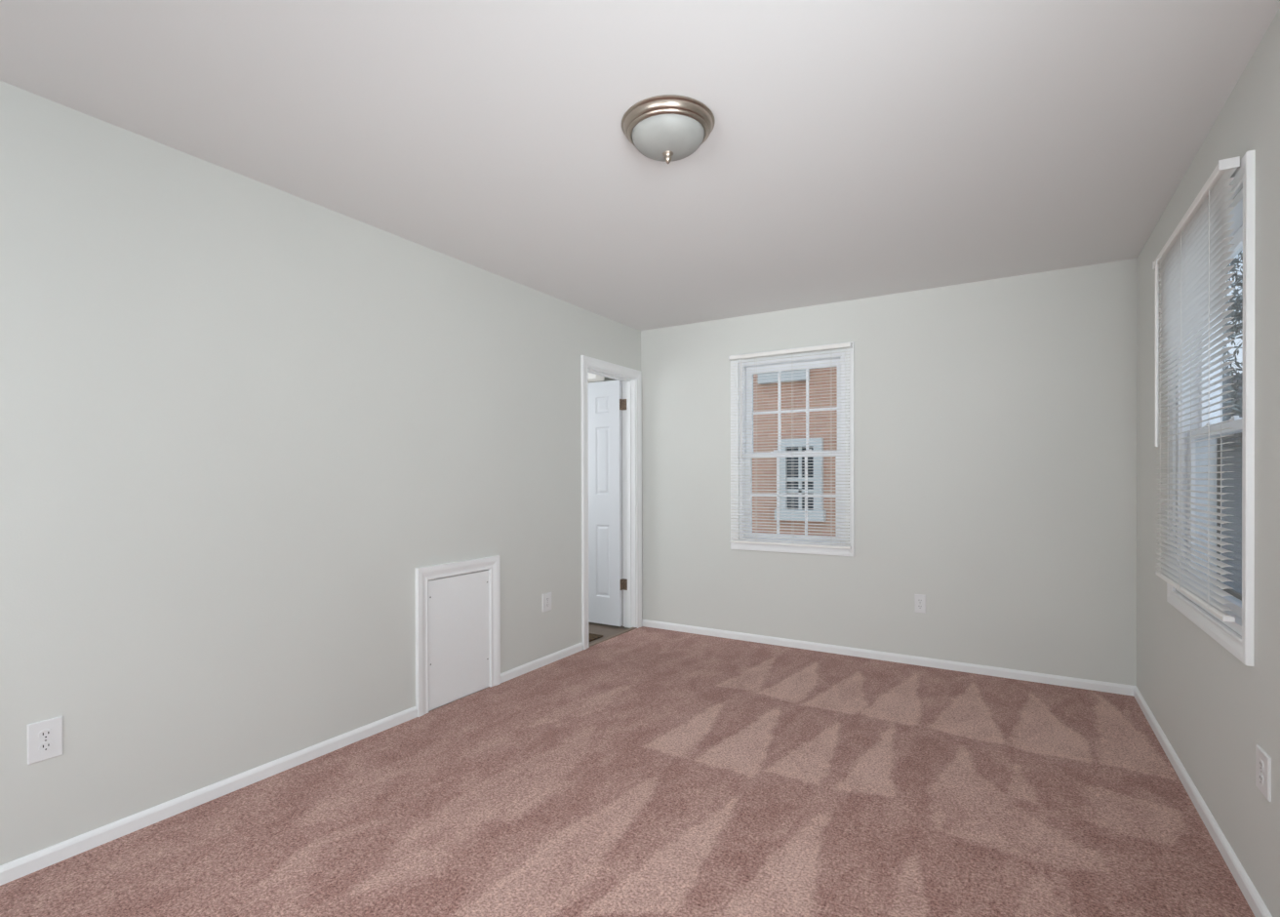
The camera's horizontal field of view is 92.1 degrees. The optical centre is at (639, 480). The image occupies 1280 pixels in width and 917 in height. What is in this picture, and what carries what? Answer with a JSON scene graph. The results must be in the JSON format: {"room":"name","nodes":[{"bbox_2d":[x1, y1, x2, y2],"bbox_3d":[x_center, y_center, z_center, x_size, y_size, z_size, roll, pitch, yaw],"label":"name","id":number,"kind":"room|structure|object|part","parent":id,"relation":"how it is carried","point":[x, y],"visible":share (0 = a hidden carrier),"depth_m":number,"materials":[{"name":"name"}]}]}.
{"room":"empty bedroom","nodes":[
{"label":"empty bedroom","id":0,"kind":"room"},
{"bbox_2d":[0,80,640,865],"bbox_3d":[-1.480,0.008,2.750,0.115,2.460,5.575,0,0,31],"label":"wall","id":1,"kind":"structure","parent":0,"point":[240,416],"depth_m":2.41,"materials":[{"name":"grey paint"}]},
{"bbox_2d":[27,716,63,764],"bbox_3d":[-1.887,0.823,1.958,0.008,0.126,0.084,0,0,31],"label":"wall outlet","id":2,"kind":"object","parent":1,"relation":"attached to","point":[45,740],"visible":1,"depth_m":1.95,"materials":[{"name":"white plastic"}]},
{"bbox_2d":[38,728,52,739],"bbox_3d":[-1.885,0.804,1.956,0.002,0.028,0.034,0,0,31],"label":"receptacle","id":3,"kind":"object","parent":2,"relation":"attached to","point":[43,734],"depth_m":1.95,"materials":[{"name":"white plastic"}]},
{"bbox_2d":[38,741,52,752],"bbox_3d":[-1.885,0.843,1.956,0.002,0.028,0.034,0,0,31],"label":"receptacle","id":4,"kind":"object","parent":2,"relation":"attached to","point":[43,746],"depth_m":1.95,"materials":[{"name":"white plastic"}]},
{"bbox_2d":[0,706,417,885],"bbox_3d":[-2.007,1.197,1.756,0.013,0.055,3.313,0,0,31],"label":"baseboard","id":5,"kind":"structure","parent":1,"relation":"attached to","point":[22,866],"depth_m":2.27,"materials":[{"name":"white paint"}]},
{"bbox_2d":[415,555,500,717],"bbox_3d":[-1.002,0.830,3.430,0.039,0.765,0.593,0,0,31],"label":"access hatch","id":6,"kind":"object","parent":1,"relation":"attached to","point":[458,604],"visible":1,"depth_m":3.40,"materials":[{"name":"white paint"}]},
{"bbox_3d":[-1.005,0.867,3.434,0.018,0.684,0.443,0,0,31],"label":"hatch panel","id":7,"kind":"part","parent":6,"relation":"part of","materials":[{"name":"white paint"}]},
{"bbox_2d":[500,642,582,682],"bbox_3d":[-0.626,1.181,4.040,0.013,0.055,0.823,0,0,31],"label":"baseboard","id":8,"kind":"structure","parent":1,"relation":"attached to","point":[512,673],"depth_m":3.99,"materials":[{"name":"white paint"}]},
{"bbox_2d":[542,592,551,612],"bbox_3d":[-0.612,0.800,4.066,0.008,0.120,0.090,0,0,31],"label":"wall outlet","id":9,"kind":"object","parent":1,"relation":"attached to","point":[546,597],"visible":1,"depth_m":4.06,"materials":[{"name":"white plastic"}]},
{"bbox_2d":[580,355,641,649],"bbox_3d":[-0.533,0.152,4.941,0.797,2.101,0.810,0,0,31],"label":"door","id":10,"kind":"structure","parent":1,"relation":"in","point":[611,547],"depth_m":5.07,"materials":[{"name":"white paint"}]},
{"bbox_2d":[592,377,622,521],"bbox_3d":[0.047,-0.022,7.275,1.953,2.460,0.100,0,0,31],"label":"wall","id":11,"kind":"structure","parent":0,"point":[605,379],"depth_m":7.38,"materials":[{"name":"grey paint"}]},
{"bbox_2d":[588,621,628,643],"bbox_3d":[-0.857,1.256,5.669,2.068,0.088,3.800,0,0,31],"label":"floor","id":12,"kind":"structure","parent":0,"point":[606,630],"depth_m":5.03,"materials":[{"name":"beige plastic"}]},
{"bbox_2d":[588,633,602,641],"bbox_3d":[-0.690,1.212,4.741,0.615,0.010,0.545,0,0,31],"label":"door mat","id":13,"kind":"object","parent":12,"relation":"on","point":[591,636],"visible":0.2,"depth_m":4.77,"materials":[{"name":"beige fabric"}]},
{"bbox_2d":[588,627,637,647],"bbox_3d":[-0.216,1.206,4.756,0.038,0.018,0.674,0,0,31],"label":"threshold","id":14,"kind":"object","parent":12,"relation":"on","point":[630,628],"visible":0.64,"depth_m":4.74,"materials":[{"name":"brown"}]},
{"bbox_2d":[0,626,1255,916],"bbox_3d":[-0.048,1.218,1.893,3.223,0.001,5.575,0,0,31],"label":"floor","id":15,"kind":"structure","parent":0,"point":[644,771],"depth_m":2.25,"materials":[{"name":"carpet"}]},
{"bbox_2d":[0,0,1279,330],"bbox_3d":[-0.049,-1.282,1.876,3.468,0.120,5.835,0,0,31],"label":"ceiling","id":16,"kind":"structure","parent":0,"point":[855,149],"depth_m":2.07,"materials":[{"name":"white paint"}]},
{"bbox_2d":[621,94,714,163],"bbox_3d":[0.095,-1.152,2.105,0.317,0.143,0.317,0,0,31],"label":"ceiling light","id":17,"kind":"object","parent":16,"relation":"attached to","point":[665,128],"visible":1,"depth_m":2.02,"materials":[{"name":"silver metal"}]},
{"bbox_3d":[0.095,-1.150,2.105,0.248,0.067,0.248,0,0,31],"label":"lamp shade","id":18,"kind":"part","parent":17,"relation":"part of","materials":[{"name":"white glass"}]},
{"bbox_2d":[640,258,1137,685],"bbox_3d":[1.428,-0.020,4.325,3.473,2.440,0.130,0,0,31],"label":"wall","id":19,"kind":"structure","parent":0,"point":[995,420],"depth_m":3.92,"materials":[{"name":"grey paint"}]},
{"bbox_2d":[730,341,854,557],"bbox_3d":[1.114,-0.217,4.509,0.904,1.470,0.158,0,0,31],"label":"window","id":20,"kind":"structure","parent":19,"relation":"in","point":[744,498],"depth_m":4.46,"materials":[{"name":"white paint"}]},
{"bbox_2d":[728,342,852,549],"bbox_3d":[1.056,-0.237,4.413,0.888,1.402,0.060,0,0,31],"label":"window blind","id":21,"kind":"object","parent":20,"relation":"attached to","point":[848,344],"visible":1,"depth_m":4.41,"materials":[{"name":"white plastic"}]},
{"bbox_3d":[0.853,-0.230,4.542,0.002,1.361,0.031,0,0,31],"label":"ladder cord","id":22,"kind":"part","parent":21,"relation":"part of","materials":[{"name":"white fabric"}]},
{"bbox_3d":[1.060,0.455,4.421,0.872,0.016,0.025,0,0,31],"label":"rail","id":23,"kind":"part","parent":21,"relation":"part of","materials":[{"name":"white plastic"}]},
{"bbox_3d":[1.088,-0.230,4.399,0.002,1.361,0.031,0,0,31],"label":"ladder cord","id":24,"kind":"part","parent":21,"relation":"part of","materials":[{"name":"white fabric"}]},
{"bbox_3d":[1.319,-0.229,4.260,0.002,1.361,0.031,0,0,31],"label":"ladder cord","id":25,"kind":"part","parent":21,"relation":"part of","materials":[{"name":"white fabric"}]},
{"bbox_3d":[1.111,0.109,4.506,0.724,0.638,0.028,0,0,31],"label":"sash","id":26,"kind":"part","parent":20,"relation":"part of","materials":[{"name":"white plastic"}]},
{"bbox_3d":[1.128,-0.521,4.532,0.724,0.682,0.028,0,0,31],"label":"sash","id":27,"kind":"part","parent":20,"relation":"part of","materials":[{"name":"white plastic"}]},
{"bbox_2d":[641,619,1136,696],"bbox_3d":[1.391,1.173,4.273,3.223,0.055,0.013,0,0,31],"label":"baseboard","id":28,"kind":"structure","parent":19,"relation":"attached to","point":[1121,689],"depth_m":4.04,"materials":[{"name":"white paint"}]},
{"bbox_2d":[914,594,925,613],"bbox_3d":[1.822,0.799,4.012,0.068,0.120,0.008,0,0,31],"label":"wall outlet","id":29,"kind":"object","parent":19,"relation":"attached to","point":[919,599],"visible":1,"depth_m":4.01,"materials":[{"name":"white plastic"}]},
{"bbox_2d":[1136,7,1279,916],"bbox_3d":[1.383,-0.001,1.019,0.130,2.440,5.575,0,0,31],"label":"wall","id":30,"kind":"structure","parent":0,"point":[1214,708],"depth_m":1.92,"materials":[{"name":"grey paint"}]},
{"bbox_2d":[1133,686,1272,916],"bbox_3d":[1.322,1.191,1.057,0.013,0.055,5.562,0,0,31],"label":"baseboard","id":31,"kind":"structure","parent":30,"relation":"attached to","point":[1253,898],"depth_m":2.12,"materials":[{"name":"white paint"}]},
{"bbox_2d":[1166,149,1255,666],"bbox_3d":[2.081,-0.210,2.182,0.158,1.476,1.054,0,0,31],"label":"window","id":32,"kind":"structure","parent":30,"relation":"in","point":[1242,648],"depth_m":2.06,"materials":[{"name":"white paint"}]},
{"bbox_2d":[1152,156,1239,622],"bbox_3d":[1.998,-0.271,2.264,0.063,1.371,1.022,0,0,31],"label":"window blind","id":33,"kind":"object","parent":32,"relation":"attached to","point":[1192,263],"visible":1,"depth_m":2.15,"materials":[{"name":"white plastic"}]},
{"bbox_3d":[2.213,-0.265,2.601,0.031,1.330,0.002,0,0,31],"label":"ladder cord","id":34,"kind":"part","parent":33,"relation":"part of","materials":[{"name":"white fabric"}]},
{"bbox_3d":[2.022,-0.263,2.286,0.031,1.330,0.002,0,0,31],"label":"ladder cord","id":35,"kind":"part","parent":33,"relation":"part of","materials":[{"name":"white fabric"}]},
{"bbox_3d":[2.008,0.406,2.263,0.025,0.016,1.006,0,0,31],"label":"rail","id":36,"kind":"part","parent":33,"relation":"part of","materials":[{"name":"white plastic"}]},
{"bbox_3d":[1.822,-0.261,1.954,0.031,1.330,0.002,0,0,31],"label":"ladder cord","id":37,"kind":"part","parent":33,"relation":"part of","materials":[{"name":"white fabric"}]},
{"bbox_3d":[2.090,-0.210,2.177,0.138,1.356,0.934,0,0,31],"label":"frame","id":38,"kind":"part","parent":32,"relation":"part of","materials":[{"name":"white plastic"}]},
{"bbox_3d":[2.068,0.119,2.192,0.028,0.638,0.874,0,0,31],"label":"sash","id":39,"kind":"part","parent":32,"relation":"part of","materials":[{"name":"white plastic"}]},
{"bbox_3d":[2.096,-0.514,2.170,0.028,0.688,0.874,0,0,31],"label":"sash","id":40,"kind":"part","parent":32,"relation":"part of","materials":[{"name":"white plastic"}]},
{"bbox_3d":[2.140,0.128,2.148,0.010,0.620,0.874,0,0,31],"label":"screen frame","id":41,"kind":"part","parent":32,"relation":"part of","materials":[{"name":"white plastic"}]},
{"bbox_2d":[1255,744,1271,801],"bbox_3d":[1.709,0.800,1.693,0.008,0.118,0.098,0,0,31],"label":"wall outlet","id":42,"kind":"object","parent":30,"relation":"attached to","point":[1262,760],"visible":1,"depth_m":1.68,"materials":[{"name":"white plastic"}]},
{"bbox_2d":[1258,759,1263,771],"bbox_3d":[1.706,0.781,1.694,0.002,0.028,0.034,0,0,31],"label":"receptacle","id":43,"kind":"object","parent":42,"relation":"attached to","point":[1260,761],"depth_m":1.69,"materials":[{"name":"white plastic"}]},
{"bbox_2d":[1258,772,1263,785],"bbox_3d":[1.706,0.820,1.695,0.002,0.028,0.034,0,0,31],"label":"receptacle","id":44,"kind":"object","parent":42,"relation":"attached to","point":[1260,775],"depth_m":1.69,"materials":[{"name":"white plastic"}]},
{"bbox_3d":[-0.914,-1.290,5.685,1.953,0.100,3.800,0,0,31],"label":"ceiling","id":45,"kind":"structure","parent":0,"visible":0},
{"bbox_2d":[587,372,603,382],"bbox_3d":[-0.549,-1.148,6.494,0.320,0.195,0.160,0,0,31],"label":"lamp","id":46,"kind":"object","parent":45,"relation":"attached to","point":[591,378],"visible":0.06,"depth_m":6.39,"materials":[{"name":"white plastic"}]},
{"label":"outside","id":47,"kind":"structure","parent":0,"visible":0},
{"bbox_3d":[20.984,4.128,25.045,70.000,0.200,55.475,0,0,31],"label":"ground","id":48,"kind":"structure","parent":47,"visible":0},
{"bbox_2d":[752,366,837,536],"bbox_3d":[2.852,-0.460,14.574,8.600,9.200,6.900,0,0,31],"label":"brick house","id":49,"kind":"structure","parent":48,"relation":"on","point":[768,464],"depth_m":11.10,"materials":[{"name":"orange"}]},
{"bbox_3d":[2.889,-0.026,11.079,0.500,1.170,0.030,0,0,31],"label":"pane","id":50,"kind":"part","parent":49,"relation":"part of","materials":[{"name":"black glass"}]},
{"bbox_2d":[1221,374,1242,594],"bbox_3d":[14.065,0.917,12.537,8.700,6.400,6.800,0,0,31],"label":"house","id":51,"kind":"structure","parent":48,"relation":"on","point":[1234,463],"depth_m":11.06,"materials":[{"name":"grey"}]},
{"bbox_2d":[1222,250,1242,444],"bbox_3d":[9.476,-0.245,8.734,3.001,8.799,3.008,0,0,-15],"label":"leafy tree","id":52,"kind":"object","parent":48,"relation":"on","point":[1236,407],"visible":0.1,"depth_m":9.08,"materials":[{"name":"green plant"}]}
]}

